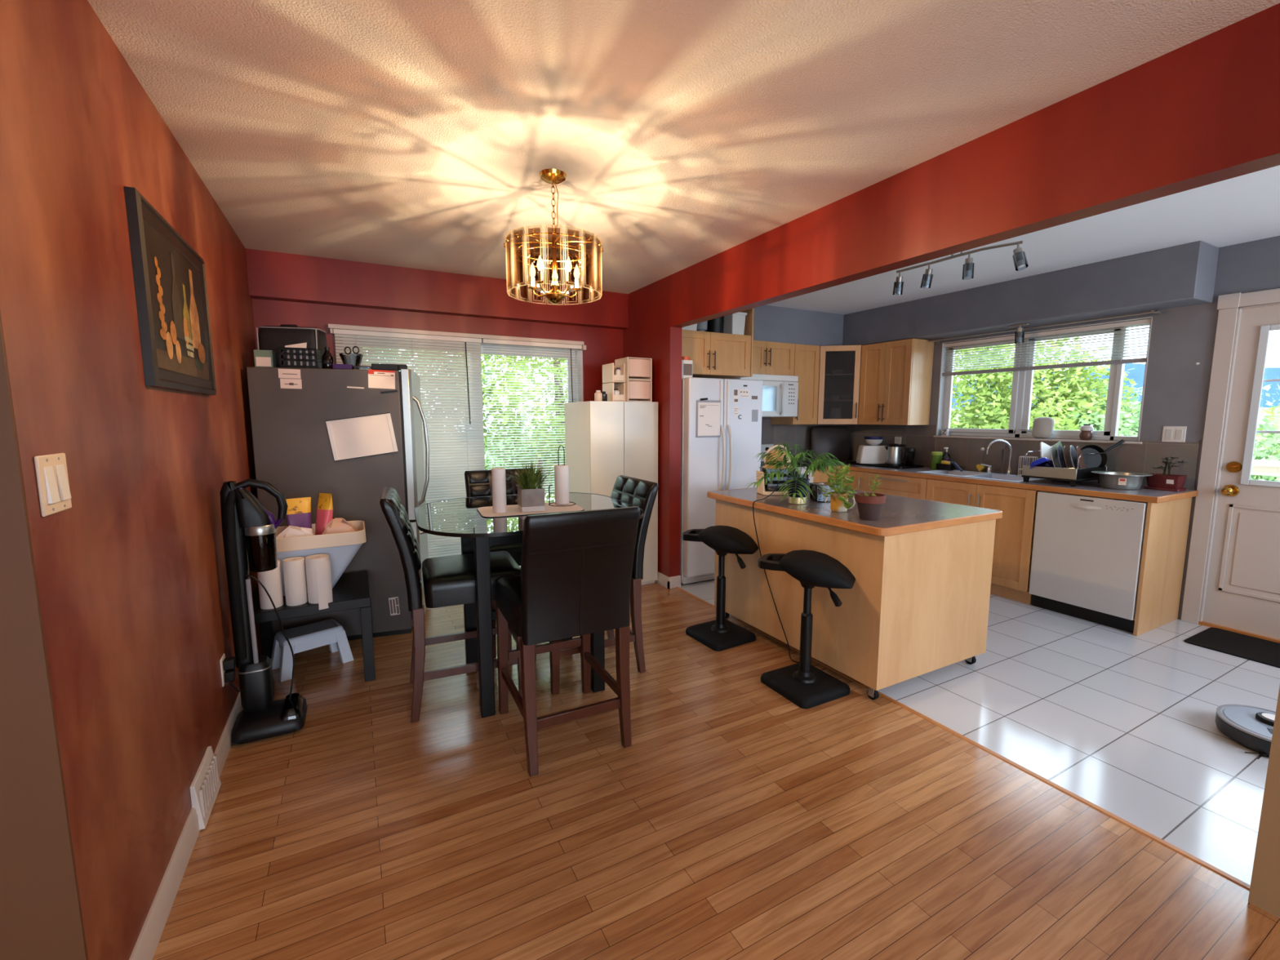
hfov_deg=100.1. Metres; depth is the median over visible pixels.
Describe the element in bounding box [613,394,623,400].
drawer
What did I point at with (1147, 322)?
mini blind
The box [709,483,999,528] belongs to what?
island countertop
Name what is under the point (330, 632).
step stool
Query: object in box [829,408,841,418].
jug
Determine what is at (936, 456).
canister
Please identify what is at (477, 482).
dining chair
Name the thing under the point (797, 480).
pot
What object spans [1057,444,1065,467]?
plate
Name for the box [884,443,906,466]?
kettle
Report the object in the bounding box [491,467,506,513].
paper towel roll
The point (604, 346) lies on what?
wall
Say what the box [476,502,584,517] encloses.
placemat
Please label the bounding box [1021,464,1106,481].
tray
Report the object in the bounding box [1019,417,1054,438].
pan
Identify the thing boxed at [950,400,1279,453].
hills
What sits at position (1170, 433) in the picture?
light switch
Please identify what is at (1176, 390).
wall
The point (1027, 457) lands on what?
rack
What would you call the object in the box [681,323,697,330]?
storage bin
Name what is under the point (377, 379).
leaflet
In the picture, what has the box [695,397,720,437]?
whiteboard
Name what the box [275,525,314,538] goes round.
plastic bag
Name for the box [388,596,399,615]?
energy label
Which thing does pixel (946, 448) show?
soap bottle
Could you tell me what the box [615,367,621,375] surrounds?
pill bottle
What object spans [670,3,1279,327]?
beam
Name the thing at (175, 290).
bottle
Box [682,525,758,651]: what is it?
stool
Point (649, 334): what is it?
wall
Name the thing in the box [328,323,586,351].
blind valance
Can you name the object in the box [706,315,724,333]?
pot
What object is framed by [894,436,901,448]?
outlet
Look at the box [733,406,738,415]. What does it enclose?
sticky note
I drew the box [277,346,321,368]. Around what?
plastic basket
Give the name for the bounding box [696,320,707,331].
lidded jar
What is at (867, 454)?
toaster
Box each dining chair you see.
[379,486,522,722]
[464,467,529,657]
[494,506,639,777]
[534,475,658,695]
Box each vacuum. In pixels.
[220,478,307,744]
[1214,704,1275,759]
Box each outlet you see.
[219,653,236,686]
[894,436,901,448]
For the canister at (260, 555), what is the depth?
2.33 m
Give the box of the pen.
[381,390,397,393]
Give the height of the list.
0.070 m
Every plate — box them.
[1050,445,1057,467]
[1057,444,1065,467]
[1063,445,1072,468]
[1070,444,1077,469]
[1075,446,1086,468]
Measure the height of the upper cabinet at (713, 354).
0.695 m
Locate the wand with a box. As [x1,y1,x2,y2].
[976,447,985,471]
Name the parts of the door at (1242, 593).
knob, raised panel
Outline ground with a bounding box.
[436,435,1256,479]
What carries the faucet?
on the countertop at (1088, 488)
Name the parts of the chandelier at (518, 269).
glass plate, glass plate, glass plate, glass plate, glass plate, glass plate, arm, glass plate, arm, wire frame, glass plate, chain, glass plate, stem, cord, arm, bulb, glass plate, arm, glass plate, glass plate, glass plate, glass plate, glass plate, glass plate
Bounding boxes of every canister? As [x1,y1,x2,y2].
[244,524,277,572]
[930,451,942,469]
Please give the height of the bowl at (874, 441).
0.086 m
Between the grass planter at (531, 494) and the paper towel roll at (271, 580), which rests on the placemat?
the grass planter at (531, 494)
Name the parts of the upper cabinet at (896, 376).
door, handle, handle, door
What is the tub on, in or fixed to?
on the refrigerator at (727, 461)
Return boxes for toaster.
[856,444,887,464]
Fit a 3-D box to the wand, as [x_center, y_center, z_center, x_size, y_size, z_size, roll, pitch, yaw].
[2.976,-0.178,4.678,0.027,0.211,0.064,-4,8,-28]
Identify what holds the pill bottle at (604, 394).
on the cabinet at (606, 441)
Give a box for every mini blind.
[333,328,484,557]
[482,338,582,567]
[942,318,1151,376]
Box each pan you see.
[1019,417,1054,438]
[1080,439,1124,469]
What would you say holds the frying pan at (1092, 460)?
in the dish rack at (1063, 473)
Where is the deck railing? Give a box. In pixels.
[1250,459,1279,476]
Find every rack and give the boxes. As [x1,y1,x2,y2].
[1017,456,1037,476]
[1021,450,1106,486]
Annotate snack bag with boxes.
[285,497,311,528]
[315,493,333,535]
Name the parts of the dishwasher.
handle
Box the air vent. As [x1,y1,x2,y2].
[189,746,221,830]
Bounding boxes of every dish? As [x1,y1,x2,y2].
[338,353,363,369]
[1030,457,1053,468]
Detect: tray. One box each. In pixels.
[810,426,849,461]
[844,461,924,469]
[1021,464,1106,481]
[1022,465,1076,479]
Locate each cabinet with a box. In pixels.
[564,400,657,585]
[681,307,754,378]
[752,340,795,375]
[770,343,819,424]
[812,469,866,490]
[817,345,862,424]
[857,338,933,425]
[863,471,928,499]
[925,479,1039,604]
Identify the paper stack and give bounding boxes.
[282,350,315,365]
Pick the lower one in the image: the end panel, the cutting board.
the end panel
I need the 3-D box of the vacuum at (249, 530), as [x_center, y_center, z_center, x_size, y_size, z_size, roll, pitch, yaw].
[-1.650,0.546,2.332,0.269,1.100,0.248,-4,8,-28]
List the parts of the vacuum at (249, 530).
silver trim, motor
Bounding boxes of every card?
[278,368,300,378]
[280,378,302,388]
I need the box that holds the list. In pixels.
[739,389,749,398]
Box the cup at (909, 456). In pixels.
[905,452,915,466]
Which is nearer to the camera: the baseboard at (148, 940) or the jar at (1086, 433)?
the baseboard at (148, 940)
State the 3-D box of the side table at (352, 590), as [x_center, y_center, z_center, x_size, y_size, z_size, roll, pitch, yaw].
[-1.766,0.817,2.913,0.550,0.450,0.550,-4,8,-28]
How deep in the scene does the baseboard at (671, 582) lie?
4.35 m
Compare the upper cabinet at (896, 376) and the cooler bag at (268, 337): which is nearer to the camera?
the cooler bag at (268, 337)
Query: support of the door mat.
on the floor
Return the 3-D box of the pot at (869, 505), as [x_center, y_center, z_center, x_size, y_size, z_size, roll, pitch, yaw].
[1.151,0.084,2.680,0.146,0.222,0.146,-4,8,-28]
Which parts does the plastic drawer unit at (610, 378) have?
frame, frame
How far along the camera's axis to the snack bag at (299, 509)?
2.90 m
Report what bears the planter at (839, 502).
on the island countertop
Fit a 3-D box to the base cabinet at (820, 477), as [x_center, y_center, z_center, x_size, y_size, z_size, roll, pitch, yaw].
[1.805,0.308,5.497,0.420,0.851,0.922,-4,8,-28]
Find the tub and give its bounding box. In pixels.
[681,356,693,378]
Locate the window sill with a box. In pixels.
[933,435,1142,444]
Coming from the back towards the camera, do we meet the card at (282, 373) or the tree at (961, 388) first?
the tree at (961, 388)
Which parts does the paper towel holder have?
arm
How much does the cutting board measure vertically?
0.178 m
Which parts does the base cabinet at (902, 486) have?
handle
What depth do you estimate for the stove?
5.16 m
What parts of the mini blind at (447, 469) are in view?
ladder cord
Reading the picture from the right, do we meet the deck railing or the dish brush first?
the deck railing
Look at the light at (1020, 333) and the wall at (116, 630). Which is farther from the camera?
the light at (1020, 333)
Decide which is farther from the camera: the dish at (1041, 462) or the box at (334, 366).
the dish at (1041, 462)
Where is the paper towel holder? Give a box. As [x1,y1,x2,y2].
[548,444,575,506]
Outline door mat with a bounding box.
[1183,627,1279,668]
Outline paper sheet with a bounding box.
[315,560,333,609]
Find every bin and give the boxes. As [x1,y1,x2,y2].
[275,520,366,595]
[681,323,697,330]
[723,311,746,334]
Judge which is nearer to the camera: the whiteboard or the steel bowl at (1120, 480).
the steel bowl at (1120, 480)
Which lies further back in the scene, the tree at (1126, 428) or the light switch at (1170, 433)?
the tree at (1126, 428)
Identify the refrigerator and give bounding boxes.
[246,363,429,641]
[680,377,762,584]
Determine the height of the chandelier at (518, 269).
0.562 m
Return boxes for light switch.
[34,453,71,516]
[1161,426,1186,442]
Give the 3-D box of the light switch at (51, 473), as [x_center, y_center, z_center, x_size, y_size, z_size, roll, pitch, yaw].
[-1.179,0.007,1.082,0.012,0.118,0.116,-4,8,-28]
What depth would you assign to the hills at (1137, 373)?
1140.55 m
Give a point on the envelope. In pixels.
(302, 344)
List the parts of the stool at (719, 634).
carry handle, seat, height lever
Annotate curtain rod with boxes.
[928,310,1160,342]
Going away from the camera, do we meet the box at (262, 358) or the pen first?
the box at (262, 358)
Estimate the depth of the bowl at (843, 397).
5.61 m
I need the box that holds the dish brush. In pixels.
[941,460,962,471]
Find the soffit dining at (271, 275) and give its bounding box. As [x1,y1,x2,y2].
[244,248,628,329]
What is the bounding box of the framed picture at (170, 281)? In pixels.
[124,186,216,395]
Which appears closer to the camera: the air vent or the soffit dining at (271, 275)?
the air vent
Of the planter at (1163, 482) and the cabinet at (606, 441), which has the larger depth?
the cabinet at (606, 441)
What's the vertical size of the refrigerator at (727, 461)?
1.668 m
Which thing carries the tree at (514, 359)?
on the ground
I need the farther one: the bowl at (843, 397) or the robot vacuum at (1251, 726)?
the bowl at (843, 397)
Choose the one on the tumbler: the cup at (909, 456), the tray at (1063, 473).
the cup at (909, 456)
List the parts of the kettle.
lid, handle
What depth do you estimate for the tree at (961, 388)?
9.88 m
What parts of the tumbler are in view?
lid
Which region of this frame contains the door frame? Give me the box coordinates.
[1181,288,1279,624]
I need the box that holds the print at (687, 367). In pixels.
[683,363,692,375]
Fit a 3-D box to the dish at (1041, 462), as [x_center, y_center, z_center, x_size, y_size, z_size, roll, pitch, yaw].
[2.968,-0.105,3.962,0.127,0.134,0.203,7,9,44]
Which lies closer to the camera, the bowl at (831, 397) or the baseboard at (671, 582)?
the baseboard at (671, 582)
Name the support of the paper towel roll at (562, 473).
on the paper towel holder
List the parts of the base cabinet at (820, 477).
door, filler panel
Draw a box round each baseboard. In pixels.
[128,692,243,959]
[654,571,681,588]
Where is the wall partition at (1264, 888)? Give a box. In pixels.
[1248,685,1279,918]
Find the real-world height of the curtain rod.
0.018 m
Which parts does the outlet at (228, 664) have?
plate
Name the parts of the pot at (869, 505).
pot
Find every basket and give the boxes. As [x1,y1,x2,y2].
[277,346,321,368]
[755,444,799,495]
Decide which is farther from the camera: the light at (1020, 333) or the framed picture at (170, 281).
the light at (1020, 333)
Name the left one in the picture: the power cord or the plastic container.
the power cord
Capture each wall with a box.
[0,0,262,959]
[252,298,835,460]
[622,275,681,577]
[835,235,1279,619]
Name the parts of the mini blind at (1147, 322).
rail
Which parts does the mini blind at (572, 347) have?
ladder cord, ladder cord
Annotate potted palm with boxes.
[746,443,844,504]
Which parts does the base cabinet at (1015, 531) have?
door, handle, handle, door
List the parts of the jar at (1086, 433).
lid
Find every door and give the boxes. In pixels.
[342,337,582,568]
[1202,304,1279,639]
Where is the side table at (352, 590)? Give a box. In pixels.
[252,570,375,681]
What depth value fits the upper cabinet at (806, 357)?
5.47 m
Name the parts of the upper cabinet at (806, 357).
door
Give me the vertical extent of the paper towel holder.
0.319 m
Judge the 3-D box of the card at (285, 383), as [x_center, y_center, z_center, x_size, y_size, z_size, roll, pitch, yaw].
[-1.998,-0.551,3.069,0.106,0.055,0.002,-1,7,-18]
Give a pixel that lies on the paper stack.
(294, 351)
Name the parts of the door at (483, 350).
panel, frame, panel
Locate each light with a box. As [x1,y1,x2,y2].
[892,240,1028,294]
[1008,323,1029,343]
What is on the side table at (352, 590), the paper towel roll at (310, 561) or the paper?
the paper towel roll at (310, 561)
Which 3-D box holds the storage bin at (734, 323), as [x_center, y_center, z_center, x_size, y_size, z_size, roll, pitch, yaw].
[0.824,-1.399,4.863,0.164,0.200,0.254,-4,8,-28]
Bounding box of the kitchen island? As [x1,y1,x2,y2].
[706,483,1002,699]
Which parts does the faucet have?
lever, spout, deck plate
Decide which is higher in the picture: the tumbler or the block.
the block
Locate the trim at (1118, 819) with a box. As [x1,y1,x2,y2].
[675,586,1250,890]
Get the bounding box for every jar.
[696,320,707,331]
[1079,424,1093,439]
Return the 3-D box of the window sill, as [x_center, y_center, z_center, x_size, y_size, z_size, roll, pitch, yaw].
[3.202,-0.341,4.469,0.078,0.016,1.545,-4,8,-28]
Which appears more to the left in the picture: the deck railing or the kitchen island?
the kitchen island
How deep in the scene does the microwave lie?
5.20 m
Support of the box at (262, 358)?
on the refrigerator at (292, 450)
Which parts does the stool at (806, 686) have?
carry handle, seat, height lever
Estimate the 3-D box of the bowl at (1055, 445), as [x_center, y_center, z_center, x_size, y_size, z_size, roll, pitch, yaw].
[3.175,-0.210,4.044,0.102,0.169,0.180,5,8,37]
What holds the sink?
in the countertop at (1088, 488)
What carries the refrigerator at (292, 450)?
on the floor
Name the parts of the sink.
bowl, bowl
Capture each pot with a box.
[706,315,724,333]
[786,477,809,497]
[788,496,806,504]
[854,474,886,519]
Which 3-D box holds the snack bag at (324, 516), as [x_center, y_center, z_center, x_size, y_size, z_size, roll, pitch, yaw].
[-1.741,0.249,2.951,0.100,0.349,0.076,3,7,22]
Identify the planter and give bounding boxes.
[505,460,559,512]
[818,463,861,511]
[1143,456,1186,491]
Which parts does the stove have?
handle, oven door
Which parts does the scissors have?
blade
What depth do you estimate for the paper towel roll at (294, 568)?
2.64 m
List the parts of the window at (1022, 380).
sash, sash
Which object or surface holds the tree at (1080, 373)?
on the ground
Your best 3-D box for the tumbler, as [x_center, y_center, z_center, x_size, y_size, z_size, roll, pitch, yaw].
[2.591,-0.215,5.145,0.092,0.192,0.092,-4,8,-28]
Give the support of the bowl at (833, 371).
in the upper cabinet at (846, 357)
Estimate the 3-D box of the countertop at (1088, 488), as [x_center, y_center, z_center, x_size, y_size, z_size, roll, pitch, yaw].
[2.542,-0.042,4.649,0.972,0.037,3.050,-4,8,-28]
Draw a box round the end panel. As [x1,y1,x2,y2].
[1133,497,1192,635]
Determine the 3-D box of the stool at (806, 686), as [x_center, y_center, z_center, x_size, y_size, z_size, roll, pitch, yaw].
[0.838,0.716,2.712,0.383,0.694,0.453,-4,8,-28]
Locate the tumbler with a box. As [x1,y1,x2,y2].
[905,447,915,466]
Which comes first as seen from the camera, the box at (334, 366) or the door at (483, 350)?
the box at (334, 366)
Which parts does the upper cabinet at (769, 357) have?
door, handle, handle, door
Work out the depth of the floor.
1.87 m
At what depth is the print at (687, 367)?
4.26 m
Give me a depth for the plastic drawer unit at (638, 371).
4.22 m
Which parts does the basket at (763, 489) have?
lid, lid handle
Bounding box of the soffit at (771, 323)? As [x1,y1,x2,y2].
[753,305,844,346]
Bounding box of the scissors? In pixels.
[344,346,359,366]
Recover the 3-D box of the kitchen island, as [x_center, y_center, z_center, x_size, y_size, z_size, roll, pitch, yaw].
[1.217,0.554,3.348,1.000,0.866,1.412,-4,8,-28]
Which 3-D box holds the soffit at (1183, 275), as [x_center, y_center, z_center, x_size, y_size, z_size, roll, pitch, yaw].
[2.907,-1.436,4.536,0.294,0.340,2.708,-4,8,-28]
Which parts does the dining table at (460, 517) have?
leg, leg, foot rail, glass, leg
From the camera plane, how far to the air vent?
1.85 m
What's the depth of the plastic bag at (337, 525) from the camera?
2.92 m
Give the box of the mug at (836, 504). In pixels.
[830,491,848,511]
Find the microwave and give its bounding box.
[734,373,798,417]
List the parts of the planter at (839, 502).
handle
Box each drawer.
[613,374,623,381]
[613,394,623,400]
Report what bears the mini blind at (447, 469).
attached to the wall at (604, 346)
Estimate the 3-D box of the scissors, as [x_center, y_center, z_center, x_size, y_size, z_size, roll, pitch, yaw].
[-1.738,-0.742,3.239,0.084,0.133,0.009,-2,7,-18]
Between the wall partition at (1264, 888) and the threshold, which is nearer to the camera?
the wall partition at (1264, 888)
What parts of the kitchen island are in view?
panel, panel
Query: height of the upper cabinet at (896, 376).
0.795 m
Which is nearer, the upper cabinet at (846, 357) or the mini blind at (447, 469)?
the mini blind at (447, 469)
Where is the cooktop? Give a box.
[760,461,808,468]
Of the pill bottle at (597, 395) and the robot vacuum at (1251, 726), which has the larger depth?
the pill bottle at (597, 395)
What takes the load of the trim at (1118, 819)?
on the floor
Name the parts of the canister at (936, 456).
lid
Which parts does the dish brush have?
handle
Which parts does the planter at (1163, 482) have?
pot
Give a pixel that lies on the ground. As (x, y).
(486, 452)
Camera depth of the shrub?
6.85 m
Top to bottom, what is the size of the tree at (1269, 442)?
5.076 m
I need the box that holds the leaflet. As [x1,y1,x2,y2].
[368,369,395,389]
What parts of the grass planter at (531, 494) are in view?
pot, pot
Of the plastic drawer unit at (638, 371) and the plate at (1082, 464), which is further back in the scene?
the plastic drawer unit at (638, 371)
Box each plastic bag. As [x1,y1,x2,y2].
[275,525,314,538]
[321,517,357,534]
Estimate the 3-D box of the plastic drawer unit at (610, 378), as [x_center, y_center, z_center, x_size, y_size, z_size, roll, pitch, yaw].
[-0.210,-0.771,4.269,0.110,0.296,0.200,-4,8,-28]
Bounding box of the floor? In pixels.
[152,578,1279,959]
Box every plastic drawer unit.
[602,362,625,401]
[614,356,652,401]
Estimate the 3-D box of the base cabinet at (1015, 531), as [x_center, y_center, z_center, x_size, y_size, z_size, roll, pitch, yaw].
[2.891,0.440,4.376,0.655,0.851,0.828,-4,8,-28]
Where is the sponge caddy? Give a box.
[936,463,955,470]
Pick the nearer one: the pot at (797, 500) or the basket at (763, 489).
the pot at (797, 500)
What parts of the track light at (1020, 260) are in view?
lamp shade, bulb, bulb, lamp shade, lamp shade, bulb, lamp shade, bulb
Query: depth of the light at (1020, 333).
4.24 m
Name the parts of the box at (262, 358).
label panel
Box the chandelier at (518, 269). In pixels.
[503,168,603,304]
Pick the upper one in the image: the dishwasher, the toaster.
the toaster
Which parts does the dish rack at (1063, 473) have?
wire frame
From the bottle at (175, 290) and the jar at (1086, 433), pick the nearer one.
the bottle at (175, 290)
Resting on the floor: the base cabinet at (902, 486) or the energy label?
the base cabinet at (902, 486)
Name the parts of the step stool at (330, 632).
leg, leg, panel, leg, leg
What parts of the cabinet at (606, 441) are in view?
door, door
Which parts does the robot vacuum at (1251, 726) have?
bumper trim, plate, button panel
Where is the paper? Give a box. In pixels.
[325,412,398,461]
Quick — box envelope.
[284,342,306,347]
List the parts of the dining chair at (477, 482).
leg, backrest, seat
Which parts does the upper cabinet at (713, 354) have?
door, handle, handle, door, panel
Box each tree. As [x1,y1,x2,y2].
[362,347,495,457]
[430,352,567,490]
[950,341,1070,429]
[953,337,1137,433]
[1055,377,1279,480]
[1249,383,1279,481]
[1253,399,1279,478]
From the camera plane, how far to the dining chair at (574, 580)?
2.07 m
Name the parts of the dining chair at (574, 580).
leg, seat, leg, backrest, leg, leg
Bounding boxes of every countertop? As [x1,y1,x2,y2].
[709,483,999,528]
[791,460,1198,502]
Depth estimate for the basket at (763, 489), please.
3.52 m
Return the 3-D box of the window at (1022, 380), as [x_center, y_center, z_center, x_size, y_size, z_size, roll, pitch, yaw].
[3.232,-0.779,4.433,0.110,0.862,1.505,-4,8,-28]
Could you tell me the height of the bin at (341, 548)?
0.325 m
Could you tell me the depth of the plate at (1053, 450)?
3.95 m
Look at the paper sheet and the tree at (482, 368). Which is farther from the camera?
the tree at (482, 368)
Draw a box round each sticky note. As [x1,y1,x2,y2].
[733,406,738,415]
[751,409,758,422]
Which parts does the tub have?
lid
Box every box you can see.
[253,349,275,367]
[332,364,353,368]
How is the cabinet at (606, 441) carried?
on the floor
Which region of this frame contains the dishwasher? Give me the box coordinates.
[1028,490,1147,633]
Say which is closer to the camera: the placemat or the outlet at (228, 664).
the outlet at (228, 664)
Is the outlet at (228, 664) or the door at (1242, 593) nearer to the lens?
the outlet at (228, 664)
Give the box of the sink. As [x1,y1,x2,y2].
[916,470,1043,482]
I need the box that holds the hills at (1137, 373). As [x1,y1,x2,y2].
[951,363,1279,409]
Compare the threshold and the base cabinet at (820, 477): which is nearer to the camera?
the threshold
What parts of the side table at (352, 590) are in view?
leg, leg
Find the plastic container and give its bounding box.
[808,482,839,502]
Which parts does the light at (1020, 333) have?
mount plate, lamp shade, bulb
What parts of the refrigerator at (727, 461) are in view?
door, edge trim, handle, edge trim, handle, photo strip, door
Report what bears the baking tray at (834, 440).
on the countertop at (1088, 488)
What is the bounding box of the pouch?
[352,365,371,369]
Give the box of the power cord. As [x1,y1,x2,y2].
[752,462,799,662]
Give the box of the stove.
[760,444,813,486]
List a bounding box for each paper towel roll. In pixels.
[257,560,283,609]
[282,556,307,605]
[305,554,328,604]
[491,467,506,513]
[554,464,568,504]
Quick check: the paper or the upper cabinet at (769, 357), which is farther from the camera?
the upper cabinet at (769, 357)
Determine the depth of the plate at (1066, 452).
3.92 m
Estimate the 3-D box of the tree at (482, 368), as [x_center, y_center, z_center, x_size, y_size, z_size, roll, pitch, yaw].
[-3.766,-1.224,7.691,3.346,4.594,3.835,0,7,-3]
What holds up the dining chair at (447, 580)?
on the floor
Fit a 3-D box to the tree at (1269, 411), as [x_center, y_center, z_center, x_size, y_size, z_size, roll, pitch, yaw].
[12.199,1.036,8.563,4.823,5.082,4.408,-6,9,-41]
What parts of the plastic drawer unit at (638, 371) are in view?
frame, frame, drawer, drawer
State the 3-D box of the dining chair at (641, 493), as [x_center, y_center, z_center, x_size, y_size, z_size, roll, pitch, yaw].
[-0.271,0.521,2.938,0.611,1.030,0.460,-3,8,-27]
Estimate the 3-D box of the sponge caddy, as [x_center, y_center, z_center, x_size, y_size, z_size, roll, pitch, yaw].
[2.781,-0.120,4.882,0.084,0.055,0.144,-4,8,-28]
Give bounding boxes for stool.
[271,618,354,682]
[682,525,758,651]
[757,549,855,709]
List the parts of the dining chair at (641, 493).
leg, leg, backrest, leg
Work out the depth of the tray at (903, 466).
5.21 m
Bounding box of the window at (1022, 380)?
[936,316,1152,441]
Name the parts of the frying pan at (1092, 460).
handle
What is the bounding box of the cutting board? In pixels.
[1040,441,1060,466]
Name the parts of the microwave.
door, handle, control panel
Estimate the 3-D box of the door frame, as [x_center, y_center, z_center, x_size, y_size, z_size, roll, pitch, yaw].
[3.982,-0.055,3.068,0.120,2.138,1.108,-4,8,-28]
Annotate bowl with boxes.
[827,395,841,399]
[831,369,844,373]
[841,395,853,399]
[864,436,884,445]
[1053,440,1063,457]
[1091,471,1153,489]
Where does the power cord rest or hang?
hanging from the basket at (763, 489)
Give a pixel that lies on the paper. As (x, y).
(358, 437)
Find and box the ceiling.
[87,0,1279,315]
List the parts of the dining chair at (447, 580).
backrest, leg, leg, seat, leg, leg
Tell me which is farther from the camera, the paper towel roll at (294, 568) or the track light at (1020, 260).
the track light at (1020, 260)
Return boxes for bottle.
[169,252,184,340]
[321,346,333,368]
[594,390,602,400]
[601,391,607,400]
[613,388,619,394]
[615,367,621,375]
[942,447,951,461]
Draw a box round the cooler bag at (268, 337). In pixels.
[256,324,327,368]
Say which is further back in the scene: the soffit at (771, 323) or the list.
the soffit at (771, 323)
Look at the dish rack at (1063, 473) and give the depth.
3.82 m
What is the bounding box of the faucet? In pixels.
[980,439,1017,475]
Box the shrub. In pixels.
[484,422,565,493]
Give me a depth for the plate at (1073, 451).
3.90 m
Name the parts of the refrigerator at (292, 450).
magnetic strip, door, door, handle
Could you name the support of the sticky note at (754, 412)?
attached to the refrigerator at (727, 461)
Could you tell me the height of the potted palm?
0.349 m
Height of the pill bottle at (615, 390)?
0.085 m
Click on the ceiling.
(414, 134)
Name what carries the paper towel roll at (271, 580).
on the side table at (352, 590)
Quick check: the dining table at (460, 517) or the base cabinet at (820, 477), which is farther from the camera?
the base cabinet at (820, 477)
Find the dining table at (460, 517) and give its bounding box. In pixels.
[413,492,644,717]
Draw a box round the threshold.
[1198,621,1279,643]
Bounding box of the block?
[941,429,949,435]

